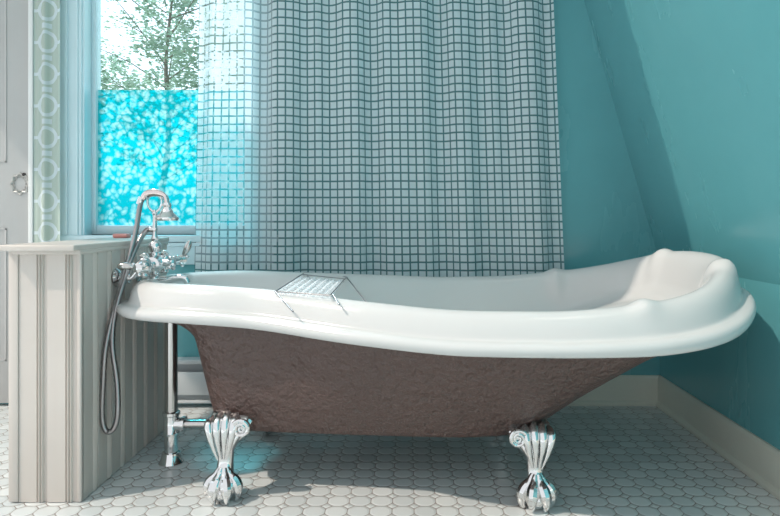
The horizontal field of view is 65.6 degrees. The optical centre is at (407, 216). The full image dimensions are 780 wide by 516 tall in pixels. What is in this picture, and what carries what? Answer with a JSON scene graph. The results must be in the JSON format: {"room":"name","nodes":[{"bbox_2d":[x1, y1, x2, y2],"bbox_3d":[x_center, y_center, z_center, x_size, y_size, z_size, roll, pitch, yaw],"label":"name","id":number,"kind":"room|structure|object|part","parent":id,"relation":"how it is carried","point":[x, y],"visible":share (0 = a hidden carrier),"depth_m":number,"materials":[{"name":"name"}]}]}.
{"room":"bathroom","nodes":[
{"label":"bathroom","id":0,"kind":"room"},
{"bbox_2d":[34,0,59,242],"bbox_3d":[-1.418,-0.361,2.375,0.170,1.982,0.028,0,0,0],"label":"wall","id":1,"kind":"structure","parent":0,"point":[46,12],"depth_m":2.38,"materials":[{"name":"paint"}]},
{"bbox_2d":[0,237,168,502],"bbox_3d":[-0.954,0.411,1.859,0.202,0.678,0.621,0,0,0],"label":"wall partition","id":2,"kind":"structure","parent":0,"point":[62,293],"depth_m":1.59,"materials":[{"name":"beige paint"}]},
{"bbox_3d":[-0.943,0.092,1.865,0.179,0.012,0.581,0,0,0],"label":"cap moulding","id":3,"kind":"part","parent":2,"relation":"part of","materials":[{"name":"beige paint"}]},
{"bbox_2d":[113,233,130,237],"bbox_3d":[-0.987,0.065,2.087,0.052,0.015,0.035,0,0,0],"label":"soap bar","id":4,"kind":"object","parent":2,"relation":"on","point":[118,235],"visible":1,"depth_m":2.07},
{"bbox_2d":[99,189,191,434],"bbox_3d":[-0.761,0.261,1.843,0.200,0.694,0.340,0,0,0],"label":"faucet","id":5,"kind":"object","parent":2,"relation":"attached to","point":[145,267],"visible":0.99,"depth_m":1.77,"materials":[{"name":"silver metal"}]},
{"bbox_3d":[-0.789,0.138,1.704,0.060,0.021,0.021,0,0,0],"label":"lever","id":6,"kind":"part","parent":5,"relation":"part of","materials":[{"name":"silver metal"}]},
{"bbox_3d":[-0.811,0.165,1.772,0.084,0.061,0.032,0,0,0],"label":"supply arm","id":7,"kind":"part","parent":5,"relation":"part of","materials":[{"name":"silver metal"}]},
{"bbox_3d":[-0.734,0.140,1.845,0.052,0.047,0.047,0,0,0],"label":"diverter knob","id":8,"kind":"part","parent":5,"relation":"part of","materials":[{"name":"silver metal"}]},
{"bbox_3d":[-0.725,0.184,1.845,0.121,0.044,0.023,0,0,0],"label":"spout","id":9,"kind":"part","parent":5,"relation":"part of","materials":[{"name":"silver metal"}]},
{"bbox_3d":[-0.731,0.109,1.998,0.034,0.066,0.022,0,0,0],"label":"lever","id":10,"kind":"part","parent":5,"relation":"part of","materials":[{"name":"silver metal"}]},
{"bbox_2d":[0,0,659,403],"bbox_3d":[-0.669,-0.475,2.487,3.561,2.450,0.120,0,0,0],"label":"wall","id":11,"kind":"structure","parent":0,"point":[604,221],"depth_m":2.43,"materials":[{"name":"teal paint"}]},
{"bbox_2d":[0,0,27,402],"bbox_3d":[-1.897,-0.271,2.408,0.805,2.018,0.036,0,0,0],"label":"door","id":12,"kind":"structure","parent":11,"relation":"in","point":[13,13],"depth_m":2.40,"materials":[{"name":"paint"}]},
{"bbox_3d":[-1.736,-0.633,2.394,0.297,0.834,0.008,0,0,0],"label":"panel","id":13,"kind":"part","parent":12,"relation":"part of","materials":[{"name":"paint"}]},
{"bbox_3d":[-1.736,0.307,2.394,0.297,0.526,0.008,0,0,0],"label":"panel","id":14,"kind":"part","parent":12,"relation":"part of","materials":[{"name":"paint"}]},
{"bbox_3d":[-1.535,-0.131,2.394,0.081,0.092,0.009,0,0,0],"label":"lock plate","id":15,"kind":"part","parent":12,"relation":"part of","materials":[{"name":"silver metal"}]},
{"bbox_2d":[28,0,33,242],"bbox_3d":[-1.488,-0.300,2.405,0.019,2.100,0.045,0,0,0],"label":"trim","id":16,"kind":"structure","parent":11,"relation":"attached to","point":[30,2],"depth_m":2.38,"materials":[{"name":"white paint"}]},
{"bbox_2d":[60,0,278,264],"bbox_3d":[-0.963,-0.584,2.474,0.891,1.548,0.146,0,0,0],"label":"window","id":17,"kind":"structure","parent":11,"relation":"in","point":[116,146],"depth_m":2.49,"materials":[{"name":"white paint"}]},
{"bbox_3d":[-0.970,-0.589,2.490,0.649,1.322,0.035,0,0,0],"label":"sash","id":18,"kind":"part","parent":17,"relation":"part of","materials":[{"name":"white paint"}]},
{"bbox_2d":[178,357,210,402],"bbox_3d":[-0.740,0.654,2.398,1.240,0.191,0.056,0,0,0],"label":"baseboard heater","id":19,"kind":"object","parent":11,"relation":"attached to","point":[192,386],"visible":0.02,"depth_m":2.37,"materials":[{"name":"metal"}]},
{"bbox_3d":[-0.740,0.653,2.374,1.240,0.090,0.004,0,0,0],"label":"panel","id":20,"kind":"part","parent":19,"relation":"part of","materials":[{"name":"metal"}]},
{"bbox_3d":[-0.740,0.726,2.378,1.240,0.012,0.012,0,0,0],"label":"rail","id":21,"kind":"part","parent":19,"relation":"part of","materials":[{"name":"metal"}]},
{"bbox_2d":[567,375,658,405],"bbox_3d":[0.456,0.692,2.413,1.111,0.116,0.028,0,0,0],"label":"baseboard","id":22,"kind":"structure","parent":11,"relation":"attached to","point":[623,390],"depth_m":2.41,"materials":[{"name":"beige paint"}]},
{"bbox_3d":[-0.174,-1.244,2.395,1.708,0.055,0.063,0,0,0],"label":"curtain rod","id":23,"kind":"object","parent":11,"relation":"attached to","visible":0},
{"bbox_2d":[195,0,563,276],"bbox_3d":[-0.114,-0.435,2.378,1.476,1.649,0.064,0,0,0],"label":"shower curtain","id":24,"kind":"object","parent":23,"relation":"hanging from","point":[289,5],"visible":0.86,"depth_m":2.37,"materials":[{"name":"white fabric"}]},
{"bbox_2d":[0,404,779,515],"bbox_3d":[-0.669,0.790,0.974,3.561,0.080,3.147,0,0,0],"label":"floor","id":25,"kind":"structure","parent":0,"point":[603,460],"depth_m":1.75,"materials":[{"name":"tile"}]},
{"bbox_2d":[116,249,755,512],"bbox_3d":[0.051,0.428,1.844,1.821,0.644,1.019,0,0,0],"label":"clawfoot bathtub","id":26,"kind":"object","parent":25,"relation":"on","point":[424,356],"visible":1,"depth_m":1.55,"materials":[{"name":"white ceramic"}]},
{"bbox_2d":[158,323,205,467],"bbox_3d":[-0.625,0.507,1.845,0.267,0.485,0.074,0,0,0],"label":"pipe","id":27,"kind":"object","parent":26,"relation":"attached to","point":[173,424],"visible":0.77,"depth_m":1.83,"materials":[{"name":"silver metal"}]},
{"bbox_3d":[-0.589,0.613,1.845,0.195,0.064,0.027,0,0,0],"label":"waste arm","id":28,"kind":"part","parent":27,"relation":"part of","materials":[{"name":"silver metal"}]},
{"bbox_2d":[274,273,366,311],"bbox_3d":[-0.234,0.221,1.791,0.258,0.063,0.660,0,0,0],"label":"rack","id":29,"kind":"object","parent":26,"relation":"on","point":[275,291],"visible":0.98,"depth_m":1.65,"materials":[{"name":"silver metal"}]},
{"bbox_3d":[-0.312,0.211,1.518,0.004,0.042,0.107,0,0,-36],"label":"wire leg","id":30,"kind":"part","parent":29,"relation":"part of","materials":[{"name":"silver metal"}]},
{"bbox_3d":[-0.278,0.201,1.810,0.151,0.022,0.626,0,0,-2],"label":"wire frame","id":31,"kind":"part","parent":29,"relation":"part of","materials":[{"name":"silver metal"}]},
{"bbox_3d":[-0.165,0.230,1.909,0.012,0.044,0.435,0,0,-15],"label":"wire leg","id":32,"kind":"part","parent":29,"relation":"part of","materials":[{"name":"silver metal"}]},
{"bbox_2d":[116,249,755,357],"bbox_3d":[0.051,0.331,1.845,1.821,0.458,1.017,0,0,0],"label":"basin","id":33,"kind":"object","parent":26,"relation":"in","point":[664,302],"depth_m":1.55,"materials":[{"name":"white ceramic"}]},
{"bbox_2d":[584,0,779,449],"bbox_3d":[0.789,-0.475,0.913,0.645,2.450,3.027,0,0,0],"label":"wall","id":34,"kind":"structure","parent":0,"point":[694,85],"depth_m":1.81,"materials":[{"name":"teal paint"}]},
{"bbox_2d":[656,375,779,499],"bbox_3d":[0.997,0.692,0.913,0.028,0.116,3.027,0,0,0],"label":"baseboard","id":35,"kind":"structure","parent":34,"relation":"attached to","point":[755,457],"depth_m":1.90,"materials":[{"name":"beige paint"}]},
{"label":"outside","id":36,"kind":"structure","parent":0,"visible":0},
{"bbox_3d":[-3.000,0.940,12.279,22.000,0.220,19.443,0,0,0],"label":"lawn","id":37,"kind":"structure","parent":36,"visible":0},
{"bbox_2d":[101,0,243,89],"bbox_3d":[-2.843,-1.218,7.199,2.832,4.144,2.302,0,0,25],"label":"tree","id":38,"kind":"object","parent":37,"relation":"on","point":[151,44],"visible":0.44,"depth_m":6.92,"materials":[{"name":"green plant"}]}
]}

